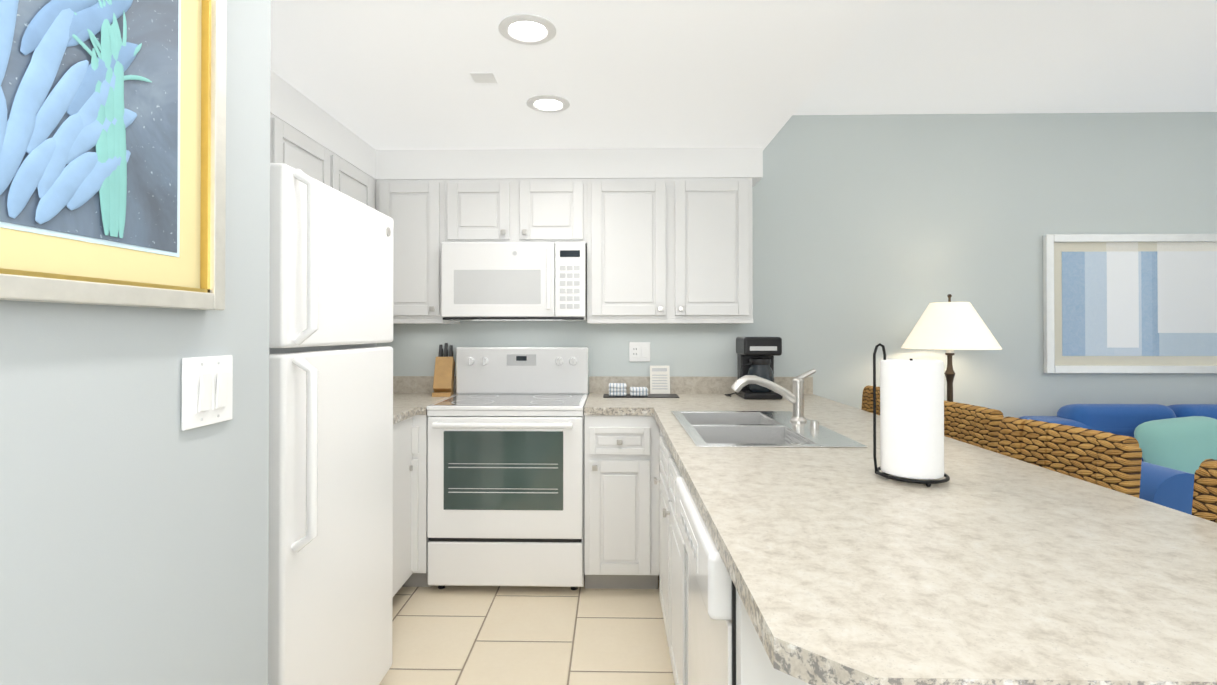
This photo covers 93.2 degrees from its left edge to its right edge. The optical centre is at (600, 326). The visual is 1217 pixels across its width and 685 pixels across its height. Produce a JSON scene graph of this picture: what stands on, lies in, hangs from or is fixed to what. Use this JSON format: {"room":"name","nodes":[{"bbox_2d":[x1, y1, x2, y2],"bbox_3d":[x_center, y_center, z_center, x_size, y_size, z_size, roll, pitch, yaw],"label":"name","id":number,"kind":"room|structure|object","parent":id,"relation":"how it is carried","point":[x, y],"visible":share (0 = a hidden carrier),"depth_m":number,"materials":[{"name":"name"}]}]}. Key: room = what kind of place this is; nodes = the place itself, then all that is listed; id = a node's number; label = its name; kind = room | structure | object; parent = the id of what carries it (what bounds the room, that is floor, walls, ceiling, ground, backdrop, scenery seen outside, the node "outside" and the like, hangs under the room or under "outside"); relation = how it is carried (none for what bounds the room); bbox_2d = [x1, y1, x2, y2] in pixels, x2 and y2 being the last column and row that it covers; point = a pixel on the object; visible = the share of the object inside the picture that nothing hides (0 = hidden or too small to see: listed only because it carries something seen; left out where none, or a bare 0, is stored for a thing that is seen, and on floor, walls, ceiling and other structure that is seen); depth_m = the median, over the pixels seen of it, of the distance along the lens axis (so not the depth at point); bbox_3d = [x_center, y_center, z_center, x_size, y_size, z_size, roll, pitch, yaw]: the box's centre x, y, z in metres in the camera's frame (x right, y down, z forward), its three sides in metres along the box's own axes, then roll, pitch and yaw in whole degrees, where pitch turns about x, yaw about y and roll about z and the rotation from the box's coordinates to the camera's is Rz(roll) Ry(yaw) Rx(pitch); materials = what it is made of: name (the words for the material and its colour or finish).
{"room":"kitchen","nodes":[
{"label":"kitchen","id":0,"kind":"room"},
{"bbox_2d":[0,0,270,684],"bbox_3d":[-0.746,-0.046,-0.269,0.120,2.650,2.820,0,0,1],"label":"wall","id":1,"kind":"structure","parent":0,"point":[134,533],"depth_m":0.84,"materials":[{"name":"paint"}]},
{"bbox_2d":[0,0,226,309],"bbox_3d":[-0.654,-0.473,0.454,0.030,0.885,1.025,0,0,1],"label":"picture","id":2,"kind":"object","parent":1,"relation":"attached to","point":[112,152],"visible":1,"depth_m":0.76,"materials":[{"name":"multicoloured paper"}]},
{"bbox_2d":[181,355,232,430],"bbox_3d":[-0.650,0.107,0.960,0.016,0.114,0.115,0,0,1],"label":"switch plate","id":3,"kind":"object","parent":1,"relation":"attached to","point":[207,390],"visible":1,"depth_m":0.94,"materials":[{"name":"white plastic"}]},
{"bbox_2d":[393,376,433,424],"bbox_3d":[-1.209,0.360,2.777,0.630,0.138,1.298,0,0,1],"label":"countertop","id":4,"kind":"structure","parent":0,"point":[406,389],"depth_m":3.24,"materials":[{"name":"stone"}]},
{"bbox_2d":[421,376,456,414],"bbox_3d":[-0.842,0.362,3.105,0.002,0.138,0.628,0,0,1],"label":"countertop","id":5,"kind":"structure","parent":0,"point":[427,390],"depth_m":3.28,"materials":[{"name":"laminate"}]},
{"bbox_2d":[432,343,454,396],"bbox_3d":[-0.907,0.246,3.334,0.100,0.296,0.243,0,0,-7],"label":"knife block","id":6,"kind":"object","parent":5,"relation":"on","point":[443,381],"visible":0.98,"depth_m":3.29,"materials":[{"name":"brown wood"}]},
{"bbox_2d":[379,575,674,684],"bbox_3d":[1.649,1.338,0.860,6.630,0.100,5.200,0,0,1],"label":"floor","id":7,"kind":"structure","parent":0,"point":[491,635],"depth_m":2.40,"materials":[{"name":"tile"}]},
{"bbox_2d":[268,163,393,684],"bbox_3d":[-1.109,0.449,1.745,0.818,1.690,0.700,0,0,1],"label":"fridge","id":8,"kind":"object","parent":7,"relation":"on","point":[330,581],"visible":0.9,"depth_m":1.61,"materials":[{"name":"white metal"}]},
{"bbox_2d":[426,347,588,589],"bbox_3d":[-0.459,0.711,3.046,0.762,1.185,0.668,0,0,1],"label":"range","id":9,"kind":"object","parent":7,"relation":"on","point":[505,494],"visible":1,"depth_m":2.78,"materials":[{"name":"metal"}]},
{"bbox_2d":[584,415,658,588],"bbox_3d":[0.107,0.868,3.076,0.362,0.870,0.637,0,0,1],"label":"base cabinet","id":10,"kind":"object","parent":7,"relation":"on","point":[621,505],"depth_m":2.76,"materials":[{"name":"white wood"}]},
{"bbox_2d":[584,376,648,415],"bbox_3d":[0.088,0.362,3.075,0.327,0.138,0.648,0,0,1],"label":"countertop","id":11,"kind":"structure","parent":10,"relation":"on","point":[595,404],"depth_m":3.05,"materials":[{"name":"laminate"}]},
{"bbox_2d":[641,369,1216,684],"bbox_3d":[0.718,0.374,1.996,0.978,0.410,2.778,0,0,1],"label":"countertop","id":12,"kind":"structure","parent":10,"relation":"on","point":[843,563],"depth_m":0.95,"materials":[{"name":"stone"}]},
{"bbox_2d":[603,383,678,397],"bbox_3d":[0.224,0.359,3.248,0.420,0.069,0.160,0,0,1],"label":"tray","id":13,"kind":"object","parent":12,"relation":"on","point":[617,390],"visible":1,"depth_m":3.20,"materials":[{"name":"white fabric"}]},
{"bbox_2d":[650,366,669,393],"bbox_3d":[0.344,0.310,3.347,0.115,0.161,0.043,0,0,1],"label":"card","id":14,"kind":"object","parent":13,"relation":"on","point":[659,379],"visible":0.98,"depth_m":3.35,"materials":[{"name":"paper"}]},
{"bbox_2d":[725,337,782,398],"bbox_3d":[0.839,0.226,3.201,0.279,0.335,0.230,0,0,1],"label":"coffee maker","id":15,"kind":"object","parent":12,"relation":"on","point":[755,355],"visible":0.88,"depth_m":3.10,"materials":[{"name":"black plastic"}]},
{"bbox_2d":[730,369,819,428],"bbox_3d":[0.698,0.277,2.249,0.348,0.211,0.214,0,0,1],"label":"faucet","id":16,"kind":"object","parent":12,"relation":"on","point":[798,421],"depth_m":2.30,"materials":[{"name":"silver metal"}]},
{"bbox_2d":[873,343,949,486],"bbox_3d":[0.774,0.211,1.436,0.168,0.338,0.166,0,0,1],"label":"paper towel holder","id":17,"kind":"object","parent":12,"relation":"on","point":[911,418],"visible":1,"depth_m":1.38,"materials":[{"name":"white paper"}]},
{"bbox_2d":[654,428,677,684],"bbox_3d":[0.572,0.862,2.216,0.641,0.870,1.138,0,0,1],"label":"base cabinet","id":18,"kind":"object","parent":7,"relation":"on","point":[668,468],"depth_m":2.13,"materials":[{"name":"white wood"}]},
{"bbox_2d":[678,468,810,684],"bbox_3d":[0.553,0.856,1.339,0.641,0.870,0.665,0,0,1],"label":"base cabinet","id":19,"kind":"object","parent":7,"relation":"on","point":[754,665],"depth_m":1.02,"materials":[{"name":"white wood"}]},
{"bbox_2d":[675,477,735,684],"bbox_3d":[0.523,0.847,1.345,0.641,0.848,0.594,0,0,1],"label":"dishwasher","id":20,"kind":"object","parent":19,"relation":"in","point":[711,624],"visible":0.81,"depth_m":1.21,"materials":[{"name":"metal"}]},
{"bbox_2d":[861,385,879,414],"bbox_3d":[1.191,0.797,2.677,0.428,1.006,0.410,0,0,-7],"label":"stool","id":21,"kind":"object","parent":7,"relation":"on","point":[867,400],"visible":0.06,"depth_m":2.82,"materials":[{"name":"brown wicker"}]},
{"bbox_2d":[944,400,1003,452],"bbox_3d":[1.179,0.794,2.147,0.428,1.006,0.410,0,0,-8],"label":"stool","id":22,"kind":"object","parent":7,"relation":"on","point":[977,426],"visible":0.21,"depth_m":2.08,"materials":[{"name":"brown wicker"}]},
{"bbox_2d":[997,416,1141,497],"bbox_3d":[1.168,0.790,1.628,0.428,1.006,0.410,0,0,-11],"label":"stool","id":23,"kind":"object","parent":7,"relation":"on","point":[1109,460],"visible":0.27,"depth_m":1.61,"materials":[{"name":"brown wicker"}]},
{"bbox_2d":[1019,404,1216,514],"bbox_3d":[3.365,0.861,2.797,2.210,0.882,0.960,0,0,1],"label":"sofa","id":24,"kind":"object","parent":7,"relation":"on","point":[1177,444],"visible":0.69,"depth_m":2.85,"materials":[{"name":"blue fabric"}]},
{"bbox_2d":[1133,416,1216,501],"bbox_3d":[2.936,0.652,2.858,0.483,0.390,0.227,0,0,1],"label":"throw pillow","id":25,"kind":"object","parent":24,"relation":"on","point":[1181,443],"depth_m":2.83,"materials":[{"name":"teal fabric"}]},
{"bbox_2d":[1192,459,1216,522],"bbox_3d":[1.151,0.786,1.037,0.428,1.006,0.410,0,0,-5],"label":"stool","id":26,"kind":"object","parent":7,"relation":"on","point":[1204,504],"visible":0.17,"depth_m":1.22,"materials":[{"name":"brown wicker"}]},
{"bbox_3d":[1.890,1.003,3.058,0.500,0.600,0.500,0,0,1],"label":"end table","id":27,"kind":"object","parent":7,"relation":"on","visible":0},
{"bbox_2d":[901,294,1001,401],"bbox_3d":[1.871,0.265,3.084,0.464,0.876,0.464,0,0,1],"label":"lamp","id":28,"kind":"object","parent":27,"relation":"on","point":[949,327],"visible":0.81,"depth_m":2.97,"materials":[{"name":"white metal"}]},
{"bbox_2d":[270,0,887,149],"bbox_3d":[-0.417,-1.167,0.872,2.500,0.390,5.100,0,0,1],"label":"ceiling","id":29,"kind":"structure","parent":0,"point":[385,74],"depth_m":2.14,"materials":[{"name":"paint"}]},
{"bbox_2d":[270,70,375,178],"bbox_3d":[-1.390,-0.883,2.141,0.300,0.160,1.960,0,0,1],"label":"ceiling soffit","id":30,"kind":"structure","parent":29,"relation":"attached to","point":[293,107],"depth_m":2.51,"materials":[{"name":"paint"}]},
{"bbox_2d":[469,73,497,83],"bbox_3d":[-0.453,-0.960,2.227,0.090,0.004,0.090,0,0,1],"label":"ceiling vent","id":31,"kind":"object","parent":29,"relation":"in","point":[483,78],"visible":1,"depth_m":2.23,"materials":[{"name":"metal"}]},
{"bbox_2d":[498,14,556,44],"bbox_3d":[-0.238,-0.960,1.867,0.188,0.009,0.188,0,0,1],"label":"recessed light","id":32,"kind":"object","parent":29,"relation":"in","point":[527,29],"visible":1,"depth_m":1.86,"materials":[{"name":"white"}]},
{"bbox_2d":[526,95,569,112],"bbox_3d":[-0.227,-0.955,2.477,0.188,0.009,0.188,0,0,1],"label":"recessed light","id":33,"kind":"object","parent":29,"relation":"in","point":[548,103],"visible":0.98,"depth_m":2.47,"materials":[{"name":"white"}]},
{"bbox_2d":[375,147,762,187],"bbox_3d":[-0.324,-0.875,3.259,2.385,0.160,0.320,0,0,1],"label":"ceiling soffit","id":34,"kind":"structure","parent":29,"relation":"attached to","point":[615,163],"depth_m":3.10,"materials":[{"name":"paint"}]},
{"bbox_2d":[375,112,1216,417],"bbox_3d":[1.753,-0.019,3.418,6.730,2.650,0.100,0,0,1],"label":"wall","id":35,"kind":"structure","parent":0,"point":[871,232],"depth_m":3.37,"materials":[{"name":"paint"}]},
{"bbox_2d":[376,179,459,321],"bbox_3d":[-1.029,-0.415,3.259,0.374,0.756,0.339,0,0,1],"label":"upper cabinet","id":36,"kind":"object","parent":35,"relation":"attached to","point":[415,207],"depth_m":3.09,"materials":[{"name":"white wood"}]},
{"bbox_2d":[444,179,587,245],"bbox_3d":[-0.457,-0.619,3.248,0.770,0.348,0.339,0,0,1],"label":"upper cabinet","id":37,"kind":"object","parent":35,"relation":"attached to","point":[475,210],"depth_m":3.08,"materials":[{"name":"white wood"}]},
{"bbox_2d":[441,242,586,320],"bbox_3d":[-0.456,-0.238,3.199,0.758,0.408,0.431,0,0,1],"label":"microwave","id":38,"kind":"object","parent":37,"relation":"attached to","point":[513,281],"visible":1,"depth_m":3.01,"materials":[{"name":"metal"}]},
{"bbox_2d":[629,342,649,361],"bbox_3d":[0.230,0.151,3.393,0.125,0.114,0.009,0,0,1],"label":"electrical outlet plate","id":39,"kind":"object","parent":35,"relation":"attached to","point":[639,351],"visible":1,"depth_m":3.39,"materials":[{"name":"white plastic"}]},
{"bbox_2d":[587,178,752,321],"bbox_3d":[0.371,-0.415,3.229,0.886,0.756,0.339,0,0,1],"label":"upper cabinet","id":40,"kind":"object","parent":35,"relation":"attached to","point":[669,250],"depth_m":3.06,"materials":[{"name":"white wood"}]},
{"bbox_2d":[1043,234,1216,373],"bbox_3d":[3.162,-0.131,3.322,1.177,0.804,0.030,0,0,1],"label":"picture","id":41,"kind":"object","parent":35,"relation":"attached to","point":[1129,303],"visible":1,"depth_m":3.32,"materials":[{"name":"paper"}]},
{"bbox_2d":[793,0,1216,114],"bbox_3d":[2.897,-1.313,0.802,4.130,0.100,5.100,0,0,1],"label":"ceiling","id":42,"kind":"structure","parent":0,"point":[995,56],"depth_m":2.70,"materials":[{"name":"paint"}]},
{"bbox_3d":[-1.588,-0.028,2.239,0.100,2.650,2.400,0,0,1],"label":"wall","id":43,"kind":"structure","parent":0,"visible":0},
{"bbox_2d":[270,113,273,162],"bbox_3d":[-1.383,-0.629,1.920,0.319,0.348,0.433,0,0,1],"label":"upper cabinet","id":44,"kind":"object","parent":43,"relation":"attached to","point":[271,115],"depth_m":2.15,"materials":[{"name":"white wood"}]},
{"bbox_2d":[274,116,345,192],"bbox_3d":[-1.373,-0.421,2.397,0.319,0.756,0.520,0,0,1],"label":"upper cabinet","id":45,"kind":"object","parent":43,"relation":"attached to","point":[292,147],"depth_m":2.38,"materials":[{"name":"white wood"}]},
{"bbox_2d":[342,161,375,208],"bbox_3d":[-1.364,-0.418,2.819,0.319,0.756,0.593,0,0,1],"label":"upper cabinet","id":46,"kind":"object","parent":43,"relation":"attached to","point":[356,184],"depth_m":2.87,"materials":[{"name":"white wood"}]}
]}

